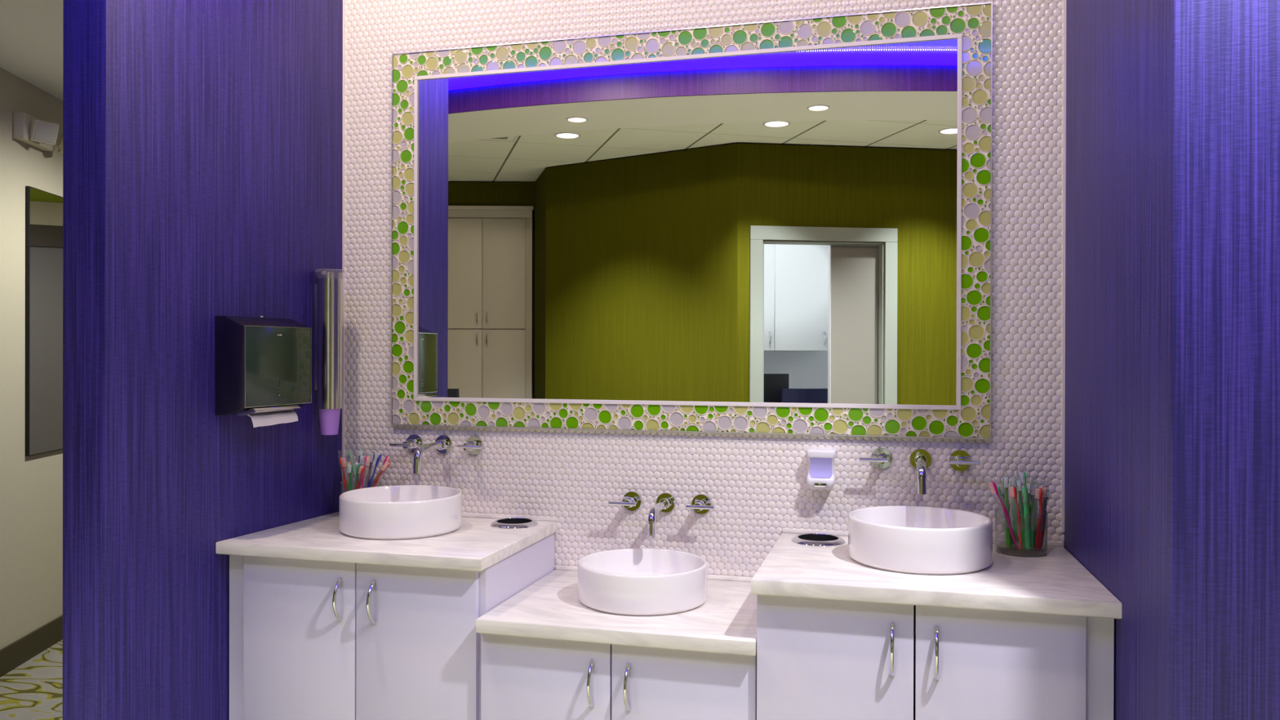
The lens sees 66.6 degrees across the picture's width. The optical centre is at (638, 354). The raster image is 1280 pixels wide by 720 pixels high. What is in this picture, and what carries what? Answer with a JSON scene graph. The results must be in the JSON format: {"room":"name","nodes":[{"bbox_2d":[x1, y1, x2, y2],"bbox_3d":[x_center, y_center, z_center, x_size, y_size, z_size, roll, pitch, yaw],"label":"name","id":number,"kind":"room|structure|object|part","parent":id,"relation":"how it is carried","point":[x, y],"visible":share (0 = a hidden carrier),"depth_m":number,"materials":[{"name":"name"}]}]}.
{"room":"dental office washroom","nodes":[
{"label":"dental office washroom","id":0,"kind":"room"},
{"bbox_2d":[0,66,62,649],"bbox_3d":[-2.902,0.046,4.813,0.186,2.660,3.253,0,0,-6],"label":"wall","id":1,"kind":"structure","parent":0,"point":[31,487],"depth_m":4.34,"materials":[{"name":"beige paint"}]},
{"bbox_2d":[0,614,62,677],"bbox_3d":[-2.800,1.320,4.766,0.012,0.112,3.130,0,0,-6],"label":"baseboard","id":2,"kind":"structure","parent":1,"relation":"attached to","point":[20,651],"depth_m":4.42,"materials":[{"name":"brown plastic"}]},
{"bbox_2d":[13,111,62,154],"bbox_3d":[-2.696,-1.009,4.464,0.142,0.119,0.361,0,0,-6],"label":"emergency light","id":3,"kind":"object","parent":1,"relation":"attached to","point":[28,129],"visible":0.73,"depth_m":4.34,"materials":[{"name":"beige plastic"}]},
{"bbox_2d":[25,186,62,456],"bbox_3d":[-2.786,-0.153,4.694,0.018,1.216,0.620,0,0,-6],"label":"wall mirror","id":4,"kind":"object","parent":1,"relation":"attached to","point":[43,209],"visible":0.64,"depth_m":4.51,"materials":[{"name":"black mirror"}]},
{"bbox_2d":[0,0,62,100],"bbox_3d":[-2.434,-1.403,4.707,3.250,0.340,3.000,0,0,15],"label":"ceiling","id":5,"kind":"structure","parent":0,"point":[31,31],"depth_m":3.83,"materials":[{"name":"white paint"}]},
{"bbox_2d":[0,639,62,719],"bbox_3d":[-0.969,1.419,1.419,7.800,0.060,8.800,0,0,15],"label":"floor","id":6,"kind":"structure","parent":0,"point":[33,690],"depth_m":4.01,"materials":[{"name":"carpet"}]},
{"bbox_2d":[229,533,554,719],"bbox_3d":[-0.727,0.974,2.910,0.792,0.825,0.585,0,0,15],"label":"vanity cabinet","id":7,"kind":"object","parent":6,"relation":"on","point":[309,639],"visible":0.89,"depth_m":2.66,"materials":[{"name":"white laminate"}]},
{"bbox_3d":[-0.943,0.923,2.714,0.353,0.715,0.019,0,0,15],"label":"door","id":8,"kind":"part","parent":7,"relation":"part of","materials":[{"name":"white laminate"}]},
{"bbox_3d":[-0.821,0.669,2.652,0.012,0.116,0.038,0,0,15],"label":"handle","id":9,"kind":"part","parent":7,"relation":"part of","materials":[{"name":"silver metal"}]},
{"bbox_3d":[-0.722,0.669,2.626,0.012,0.116,0.038,0,0,15],"label":"handle","id":10,"kind":"part","parent":7,"relation":"part of","materials":[{"name":"silver metal"}]},
{"bbox_2d":[215,511,556,571],"bbox_3d":[-0.724,0.537,2.915,0.806,0.048,0.580,0,0,15],"label":"countertop","id":11,"kind":"structure","parent":7,"relation":"on","point":[477,545],"depth_m":2.72,"materials":[{"name":"white stone"}]},
{"bbox_2d":[339,479,381,494],"bbox_3d":[-0.903,0.468,3.160,0.131,0.113,0.131,0,0,15],"label":"glass tumbler","id":12,"kind":"object","parent":11,"relation":"on","point":[374,479],"visible":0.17,"depth_m":3.13,"materials":[{"name":"clear glass"}]},
{"bbox_2d":[337,455,348,491],"bbox_3d":[-0.941,0.405,3.131,0.051,0.204,0.027,0,0,-32],"label":"toothbrush","id":13,"kind":"object","parent":12,"relation":"in","point":[343,461],"visible":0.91,"depth_m":3.12,"materials":[{"name":"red plastic"}]},
{"bbox_2d":[344,459,353,484],"bbox_3d":[-0.937,0.419,3.166,0.027,0.180,0.123,0,0,-31],"label":"toothbrush","id":14,"kind":"object","parent":12,"relation":"in","point":[350,460],"visible":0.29,"depth_m":3.18,"materials":[{"name":"green plastic"}]},
{"bbox_2d":[346,460,353,491],"bbox_3d":[-0.928,0.416,3.121,0.023,0.183,0.059,0,0,-24],"label":"toothbrush","id":15,"kind":"object","parent":12,"relation":"in","point":[349,468],"visible":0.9,"depth_m":3.12,"materials":[{"name":"green plastic"}]},
{"bbox_3d":[-0.929,0.426,3.129,0.015,0.164,0.013,11,12,15],"label":"handle","id":16,"kind":"part","parent":15,"relation":"part of","materials":[{"name":"green plastic"}]},
{"bbox_2d":[345,446,355,483],"bbox_3d":[-0.939,0.398,3.207,0.084,0.219,0.020,0,0,34],"label":"toothbrush","id":17,"kind":"object","parent":12,"relation":"in","point":[348,455],"visible":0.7,"depth_m":3.21,"materials":[{"name":"green plastic"}]},
{"bbox_3d":[-0.930,0.411,3.203,0.013,0.199,0.015,-17,-10,13],"label":"handle","id":18,"kind":"part","parent":17,"relation":"part of","materials":[{"name":"green plastic"}]},
{"bbox_2d":[352,460,360,489],"bbox_3d":[-0.914,0.413,3.133,0.027,0.191,0.120,0,0,-40],"label":"toothbrush","id":19,"kind":"object","parent":12,"relation":"in","point":[357,465],"visible":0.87,"depth_m":3.11,"materials":[{"name":"green plastic"}]},
{"bbox_2d":[355,451,364,487],"bbox_3d":[-0.902,0.404,3.141,0.034,0.208,0.057,0,0,-6],"label":"toothbrush","id":20,"kind":"object","parent":12,"relation":"in","point":[361,459],"visible":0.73,"depth_m":3.15,"materials":[{"name":"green plastic"}]},
{"bbox_3d":[-0.905,0.416,3.139,0.013,0.186,0.015,-4,-14,14],"label":"handle","id":21,"kind":"part","parent":20,"relation":"part of","materials":[{"name":"blue plastic"}]},
{"bbox_2d":[354,465,367,489],"bbox_3d":[-0.901,0.418,3.120,0.110,0.180,0.020,0,0,36],"label":"toothbrush","id":22,"kind":"object","parent":12,"relation":"in","point":[362,468],"visible":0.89,"depth_m":3.10,"materials":[{"name":"red plastic"}]},
{"bbox_2d":[358,443,364,488],"bbox_3d":[-0.911,0.396,3.196,0.022,0.222,0.069,0,0,-8],"label":"toothbrush","id":23,"kind":"object","parent":12,"relation":"in","point":[362,453],"visible":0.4,"depth_m":3.20,"materials":[{"name":"green plastic"}]},
{"bbox_2d":[360,453,370,488],"bbox_3d":[-0.879,0.401,3.117,0.043,0.211,0.020,0,0,-2],"label":"toothbrush","id":24,"kind":"object","parent":12,"relation":"in","point":[367,459],"visible":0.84,"depth_m":3.11,"materials":[{"name":"pink plastic"}]},
{"bbox_3d":[-0.884,0.414,3.119,0.013,0.186,0.015,6,-1,15],"label":"handle","id":25,"kind":"part","parent":24,"relation":"part of","materials":[{"name":"pink plastic"}]},
{"bbox_2d":[363,445,376,488],"bbox_3d":[-0.884,0.398,3.174,0.058,0.219,0.035,0,0,26],"label":"toothbrush","id":26,"kind":"object","parent":12,"relation":"in","point":[372,455],"visible":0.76,"depth_m":3.17,"materials":[{"name":"blue plastic"}]},
{"bbox_3d":[-0.885,0.411,3.178,0.015,0.196,0.013,14,4,15],"label":"handle","id":27,"kind":"part","parent":26,"relation":"part of","materials":[{"name":"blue plastic"}]},
{"bbox_2d":[364,450,384,487],"bbox_3d":[-0.857,0.396,3.129,0.111,0.224,0.017,0,0,14],"label":"toothbrush","id":28,"kind":"object","parent":12,"relation":"in","point":[378,456],"visible":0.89,"depth_m":3.12,"materials":[{"name":"blue plastic"}]},
{"bbox_3d":[-0.865,0.412,3.131,0.013,0.207,0.015,25,6,14],"label":"handle","id":29,"kind":"part","parent":28,"relation":"part of","materials":[{"name":"blue plastic"}]},
{"bbox_2d":[370,453,396,487],"bbox_3d":[-0.856,0.412,3.140,0.175,0.196,0.033,0,0,25],"label":"toothbrush","id":30,"kind":"object","parent":12,"relation":"in","point":[387,464],"visible":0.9,"depth_m":3.12,"materials":[{"name":"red plastic"}]},
{"bbox_3d":[-0.863,0.423,3.149,0.015,0.224,0.013,42,17,11],"label":"handle","id":31,"kind":"part","parent":30,"relation":"part of","materials":[{"name":"orange plastic"}]},
{"bbox_2d":[373,450,393,486],"bbox_3d":[-0.844,0.404,3.175,0.103,0.208,0.017,0,0,13],"label":"toothbrush","id":32,"kind":"object","parent":12,"relation":"in","point":[387,458],"visible":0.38,"depth_m":3.16,"materials":[{"name":"pink plastic"}]},
{"bbox_3d":[-0.855,0.416,3.177,0.013,0.196,0.015,24,6,14],"label":"handle","id":33,"kind":"part","parent":32,"relation":"part of","materials":[{"name":"blue plastic"}]},
{"bbox_2d":[338,484,462,539],"bbox_3d":[-0.717,0.471,2.940,0.360,0.109,0.360,0,0,15],"label":"vessel sink","id":34,"kind":"object","parent":11,"relation":"in","point":[401,512],"visible":1,"depth_m":2.80,"materials":[{"name":"white ceramic"}]},
{"bbox_2d":[490,517,537,528],"bbox_3d":[-0.387,0.601,3.030,0.148,0.172,0.148,0,0,15],"label":"chute","id":35,"kind":"object","parent":11,"relation":"in","point":[507,522],"visible":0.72,"depth_m":3.01,"materials":[{"name":"silver metal"}]},
{"bbox_3d":[-0.598,0.924,2.621,0.355,0.715,0.019,0,0,15],"label":"door","id":36,"kind":"part","parent":7,"relation":"part of","materials":[{"name":"white laminate"}]},
{"bbox_2d":[480,633,756,719],"bbox_3d":[0.003,1.053,2.704,0.722,0.670,0.606,0,0,15],"label":"vanity cabinet","id":37,"kind":"object","parent":6,"relation":"on","point":[522,677],"visible":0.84,"depth_m":2.45,"materials":[{"name":"white laminate"}]},
{"bbox_3d":[-0.240,1.003,2.503,0.351,0.560,0.019,0,0,15],"label":"door","id":38,"kind":"part","parent":37,"relation":"part of","materials":[{"name":"white laminate"}]},
{"bbox_3d":[-0.122,0.829,2.443,0.012,0.118,0.038,0,0,15],"label":"handle","id":39,"kind":"part","parent":37,"relation":"part of","materials":[{"name":"silver metal"}]},
{"bbox_2d":[475,564,756,656],"bbox_3d":[0.007,0.693,2.708,0.722,0.051,0.601,0,0,15],"label":"countertop","id":40,"kind":"structure","parent":37,"relation":"on","point":[550,607],"depth_m":2.50,"materials":[{"name":"white stone"}]},
{"bbox_2d":[577,548,707,615],"bbox_3d":[0.010,0.626,2.709,0.360,0.107,0.360,0,0,15],"label":"vessel sink","id":41,"kind":"object","parent":40,"relation":"in","point":[624,581],"visible":1,"depth_m":2.59,"materials":[{"name":"white ceramic"}]},
{"bbox_3d":[-0.030,0.829,2.418,0.012,0.118,0.038,0,0,15],"label":"handle","id":42,"kind":"part","parent":37,"relation":"part of","materials":[{"name":"silver metal"}]},
{"bbox_3d":[0.108,1.004,2.410,0.362,0.560,0.019,0,0,15],"label":"door","id":43,"kind":"part","parent":37,"relation":"part of","materials":[{"name":"white laminate"}]},
{"bbox_2d":[756,595,1114,719],"bbox_3d":[0.732,0.980,2.499,0.788,0.822,0.623,0,0,15],"label":"vanity cabinet","id":44,"kind":"object","parent":6,"relation":"on","point":[817,659],"visible":0.84,"depth_m":2.23,"materials":[{"name":"white laminate"}]},
{"bbox_3d":[0.459,0.929,2.298,0.362,0.712,0.019,0,0,15],"label":"door","id":45,"kind":"part","parent":44,"relation":"part of","materials":[{"name":"white laminate"}]},
{"bbox_3d":[0.581,0.680,2.236,0.012,0.122,0.038,0,0,15],"label":"handle","id":46,"kind":"part","parent":44,"relation":"part of","materials":[{"name":"silver metal"}]},
{"bbox_2d":[751,528,1121,618],"bbox_3d":[0.733,0.543,2.503,0.802,0.051,0.619,0,0,15],"label":"countertop","id":47,"kind":"structure","parent":44,"relation":"on","point":[1055,582],"depth_m":2.28,"materials":[{"name":"white stone"}]},
{"bbox_2d":[791,533,845,546],"bbox_3d":[0.510,0.603,2.773,0.152,0.172,0.152,0,0,15],"label":"chute","id":48,"kind":"object","parent":47,"relation":"in","point":[806,539],"visible":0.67,"depth_m":2.77,"materials":[{"name":"silver metal"}]},
{"bbox_2d":[848,506,992,574],"bbox_3d":[0.723,0.473,2.518,0.358,0.113,0.358,0,0,15],"label":"vessel sink","id":49,"kind":"object","parent":47,"relation":"in","point":[912,540],"visible":1,"depth_m":2.39,"materials":[{"name":"white ceramic"}]},
{"bbox_2d":[995,506,1047,556],"bbox_3d":[1.028,0.474,2.622,0.132,0.113,0.132,0,0,15],"label":"glass tumbler","id":50,"kind":"object","parent":47,"relation":"on","point":[1003,551],"visible":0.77,"depth_m":2.61,"materials":[{"name":"clear glass"}]},
{"bbox_2d":[993,486,1013,544],"bbox_3d":[0.985,0.424,2.648,0.060,0.177,0.019,0,0,26],"label":"toothbrush","id":51,"kind":"object","parent":50,"relation":"in","point":[998,489],"visible":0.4,"depth_m":2.65,"materials":[{"name":"green plastic"}]},
{"bbox_2d":[988,474,1018,547],"bbox_3d":[0.968,0.413,2.602,0.090,0.202,0.019,0,0,5],"label":"toothbrush","id":52,"kind":"object","parent":50,"relation":"in","point":[992,485],"visible":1,"depth_m":2.60,"materials":[{"name":"pink plastic"}]},
{"bbox_2d":[1002,466,1011,546],"bbox_3d":[0.990,0.406,2.625,0.018,0.214,0.047,0,0,5],"label":"toothbrush","id":53,"kind":"object","parent":50,"relation":"in","point":[1008,537],"visible":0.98,"depth_m":2.62,"materials":[{"name":"green plastic"}]},
{"bbox_2d":[999,475,1014,544],"bbox_3d":[1.001,0.422,2.659,0.024,0.182,0.056,0,0,-21],"label":"toothbrush","id":54,"kind":"object","parent":50,"relation":"in","point":[1002,489],"visible":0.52,"depth_m":2.66,"materials":[{"name":"green plastic"}]},
{"bbox_2d":[1010,471,1018,543],"bbox_3d":[1.024,0.412,2.655,0.018,0.201,0.042,0,0,0],"label":"toothbrush","id":55,"kind":"object","parent":50,"relation":"in","point":[1013,481],"visible":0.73,"depth_m":2.65,"materials":[{"name":"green plastic"}]},
{"bbox_2d":[1008,482,1024,549],"bbox_3d":[0.997,0.419,2.578,0.043,0.189,0.018,0,0,3],"label":"toothbrush","id":56,"kind":"object","parent":50,"relation":"in","point":[1013,493],"visible":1,"depth_m":2.57,"materials":[{"name":"red plastic"}]},
{"bbox_3d":[1.003,0.430,2.577,0.013,0.167,0.015,-6,1,15],"label":"handle","id":57,"kind":"part","parent":56,"relation":"part of","materials":[{"name":"red plastic"}]},
{"bbox_2d":[1015,471,1025,547],"bbox_3d":[1.020,0.410,2.606,0.022,0.206,0.049,0,0,-10],"label":"toothbrush","id":58,"kind":"object","parent":50,"relation":"in","point":[1018,483],"visible":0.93,"depth_m":2.60,"materials":[{"name":"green plastic"}]},
{"bbox_3d":[1.028,0.522,2.622,0.132,0.017,0.132,0,0,15],"label":"glass","id":59,"kind":"part","parent":50,"relation":"part of","materials":[{"name":"clear glass"}]},
{"bbox_2d":[1018,462,1030,506],"bbox_3d":[1.051,0.402,2.654,0.032,0.222,0.046,0,0,-44],"label":"toothbrush","id":60,"kind":"object","parent":50,"relation":"in","point":[1023,474],"visible":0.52,"depth_m":2.66,"materials":[{"name":"green plastic"}]},
{"bbox_3d":[1.056,0.415,2.648,0.013,0.197,0.015,-4,-9,14],"label":"handle","id":61,"kind":"part","parent":60,"relation":"part of","materials":[{"name":"green plastic"}]},
{"bbox_2d":[1022,476,1030,549],"bbox_3d":[1.022,0.418,2.575,0.024,0.191,0.031,0,0,-13],"label":"toothbrush","id":62,"kind":"object","parent":50,"relation":"in","point":[1024,490],"visible":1,"depth_m":2.57,"materials":[{"name":"green plastic"}]},
{"bbox_2d":[1025,473,1031,526],"bbox_3d":[1.043,0.415,2.615,0.017,0.196,0.034,1,1,15],"label":"toothbrush","id":63,"kind":"object","parent":50,"relation":"in","point":[1028,484],"visible":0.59,"depth_m":2.61,"materials":[{"name":"green plastic"}]},
{"bbox_2d":[1029,475,1035,546],"bbox_3d":[1.055,0.419,2.613,0.017,0.188,0.044,0,0,22],"label":"toothbrush","id":64,"kind":"object","parent":50,"relation":"in","point":[1032,522],"visible":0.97,"depth_m":2.61,"materials":[{"name":"green plastic"}]},
{"bbox_2d":[1032,475,1038,533],"bbox_3d":[1.065,0.417,2.618,0.017,0.192,0.040,0,0,26],"label":"toothbrush","id":65,"kind":"object","parent":50,"relation":"in","point":[1035,502],"visible":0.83,"depth_m":2.62,"materials":[{"name":"green plastic"}]},
{"bbox_3d":[1.066,0.429,2.622,0.015,0.168,0.013,1,-4,15],"label":"handle","id":66,"kind":"part","parent":65,"relation":"part of","materials":[{"name":"green plastic"}]},
{"bbox_2d":[1031,483,1044,548],"bbox_3d":[1.057,0.421,2.575,0.039,0.185,0.022,0,0,37],"label":"toothbrush","id":67,"kind":"object","parent":50,"relation":"in","point":[1038,492],"visible":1,"depth_m":2.57,"materials":[{"name":"red plastic"}]},
{"bbox_3d":[1.058,0.433,2.576,0.013,0.161,0.015,4,5,15],"label":"handle","id":68,"kind":"part","parent":67,"relation":"part of","materials":[{"name":"red plastic"}]},
{"bbox_2d":[1037,478,1046,547],"bbox_3d":[1.072,0.420,2.589,0.024,0.187,0.032,0,0,-12],"label":"toothbrush","id":69,"kind":"object","parent":50,"relation":"in","point":[1044,493],"visible":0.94,"depth_m":2.59,"materials":[{"name":"red plastic"}]},
{"bbox_2d":[1041,478,1049,546],"bbox_3d":[1.081,0.420,2.602,0.027,0.186,0.034,0,0,-14],"label":"toothbrush","id":70,"kind":"object","parent":50,"relation":"in","point":[1047,486],"visible":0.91,"depth_m":2.60,"materials":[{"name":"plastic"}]},
{"bbox_3d":[0.675,0.681,2.211,0.012,0.122,0.038,0,0,15],"label":"handle","id":71,"kind":"part","parent":44,"relation":"part of","materials":[{"name":"silver metal"}]},
{"bbox_3d":[0.812,0.930,2.203,0.361,0.712,0.019,0,0,15],"label":"door","id":72,"kind":"part","parent":44,"relation":"part of","materials":[{"name":"white laminate"}]},
{"bbox_2d":[62,0,342,719],"bbox_3d":[-0.883,-0.067,4.009,0.178,2.900,3.350,0,0,16],"label":"wall","id":73,"kind":"structure","parent":0,"point":[202,140],"depth_m":2.60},
{"bbox_2d":[214,315,311,416],"bbox_3d":[-1.087,0.028,2.853,0.118,0.289,0.291,0,0,19],"label":"paper towel dispenser","id":74,"kind":"object","parent":73,"relation":"attached to","point":[264,365],"visible":0.98,"depth_m":2.77,"materials":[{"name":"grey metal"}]},
{"bbox_2d":[247,410,297,427],"bbox_3d":[-1.069,0.183,2.827,0.051,0.041,0.190,0,0,19],"label":"paper towel","id":75,"kind":"object","parent":74,"relation":"in","point":[280,417],"visible":0.77,"depth_m":2.81,"materials":[{"name":"white paper"}]},
{"bbox_3d":[-1.047,0.032,2.837,0.004,0.229,0.287,0,0,19],"label":"edge trim","id":76,"kind":"part","parent":74,"relation":"part of","materials":[{"name":"silver metal"}]},
{"bbox_3d":[-1.047,0.032,2.837,0.003,0.227,0.285,0,0,19],"label":"plate","id":77,"kind":"part","parent":74,"relation":"part of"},
{"bbox_2d":[313,268,344,408],"bbox_3d":[-0.998,-0.051,3.143,0.091,0.448,0.096,0,0,-40],"label":"dispenser","id":78,"kind":"object","parent":73,"relation":"attached to","point":[327,293],"visible":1,"depth_m":3.11,"materials":[{"name":"silver metal"}]},
{"bbox_2d":[318,408,340,435],"bbox_3d":[-0.997,0.211,3.142,0.071,0.090,0.071,0,0,19],"label":"paper cup","id":79,"kind":"object","parent":78,"relation":"in","point":[329,419],"visible":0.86,"depth_m":3.12,"materials":[{"name":"purple"}]},
{"bbox_3d":[-0.996,-0.260,3.141,0.091,0.029,0.091,0,0,-40],"label":"lid","id":80,"kind":"part","parent":78,"relation":"part of","materials":[{"name":"silver metal"}]},
{"bbox_2d":[342,0,345,493],"bbox_3d":[-0.995,-0.513,3.286,0.006,1.995,0.007,0,0,15],"label":"trim","id":81,"kind":"structure","parent":73,"relation":"attached to","point":[344,1],"depth_m":3.28,"materials":[{"name":"white"}]},
{"bbox_2d":[344,0,1064,577],"bbox_3d":[0.107,-0.062,3.054,2.258,2.900,0.120,0,0,15],"label":"wall","id":82,"kind":"structure","parent":0,"point":[757,486],"depth_m":2.97,"materials":[{"name":"grey tile"}]},
{"bbox_2d":[389,434,483,473],"bbox_3d":[-0.660,0.314,3.097,0.321,0.104,0.195,0,0,15],"label":"faucet","id":83,"kind":"object","parent":82,"relation":"attached to","point":[414,443],"visible":1,"depth_m":3.15,"materials":[{"name":"silver metal"}]},
{"bbox_3d":[-0.770,0.291,3.155,0.078,0.011,0.011,0,0,15],"label":"lever","id":84,"kind":"part","parent":83,"relation":"part of","materials":[{"name":"silver metal"}]},
{"bbox_3d":[-0.663,0.314,3.098,0.061,0.104,0.195,0,0,15],"label":"spout","id":85,"kind":"part","parent":83,"relation":"part of","materials":[{"name":"silver metal"}]},
{"bbox_3d":[-0.536,0.292,3.092,0.080,0.011,0.011,0,0,15],"label":"lever","id":86,"kind":"part","parent":83,"relation":"part of","materials":[{"name":"silver metal"}]},
{"bbox_2d":[608,491,714,537],"bbox_3d":[0.058,0.475,2.904,0.325,0.104,0.195,0,0,15],"label":"faucet","id":87,"kind":"object","parent":82,"relation":"attached to","point":[701,504],"visible":1,"depth_m":2.96,"materials":[{"name":"silver metal"}]},
{"bbox_3d":[-0.051,0.453,2.962,0.084,0.011,0.011,0,0,15],"label":"lever","id":88,"kind":"part","parent":87,"relation":"part of","materials":[{"name":"silver metal"}]},
{"bbox_3d":[0.059,0.475,2.904,0.061,0.104,0.195,0,0,15],"label":"spout","id":89,"kind":"part","parent":87,"relation":"part of","materials":[{"name":"silver metal"}]},
{"bbox_3d":[0.182,0.453,2.900,0.084,0.011,0.011,0,0,15],"label":"lever","id":90,"kind":"part","parent":87,"relation":"part of","materials":[{"name":"silver metal"}]},
{"bbox_2d":[391,1,992,439],"bbox_3d":[0.088,-0.379,2.989,1.874,1.228,0.020,0,0,15],"label":"framed mirror","id":91,"kind":"object","parent":82,"relation":"attached to","point":[784,226],"visible":1,"depth_m":2.96,"materials":[{"name":"multicoloured tile"}]},
{"bbox_2d":[806,448,835,489],"bbox_3d":[0.532,0.334,2.842,0.081,0.116,0.068,0,0,15],"label":"soap dispenser","id":92,"kind":"object","parent":82,"relation":"attached to","point":[821,474],"visible":1,"depth_m":2.83,"materials":[{"name":"white plastic"}]},
{"bbox_2d":[859,447,980,494],"bbox_3d":[0.779,0.322,2.711,0.326,0.104,0.195,0,0,15],"label":"faucet","id":93,"kind":"object","parent":82,"relation":"attached to","point":[920,460],"visible":1,"depth_m":2.77,"materials":[{"name":"silver metal"}]},
{"bbox_3d":[0.667,0.299,2.769,0.081,0.011,0.011,0,0,15],"label":"lever","id":94,"kind":"part","parent":93,"relation":"part of","materials":[{"name":"silver metal"}]},
{"bbox_3d":[0.784,0.322,2.709,0.061,0.104,0.195,0,0,15],"label":"spout","id":95,"kind":"part","parent":93,"relation":"part of","materials":[{"name":"silver metal"}]},
{"bbox_3d":[0.903,0.299,2.706,0.084,0.011,0.011,0,0,15],"label":"lever","id":96,"kind":"part","parent":93,"relation":"part of","materials":[{"name":"silver metal"}]},
{"bbox_2d":[1061,0,1066,532],"bbox_3d":[1.179,-0.506,2.703,0.007,1.995,0.007,0,0,15],"label":"trim","id":97,"kind":"structure","parent":82,"relation":"attached to","point":[1064,1],"depth_m":2.70,"materials":[{"name":"white"}]},
{"bbox_2d":[1063,0,1279,719],"bbox_3d":[1.970,-0.055,2.054,1.860,2.900,1.084,0,0,15],"label":"wall","id":98,"kind":"structure","parent":0,"point":[1172,424],"depth_m":1.76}
]}

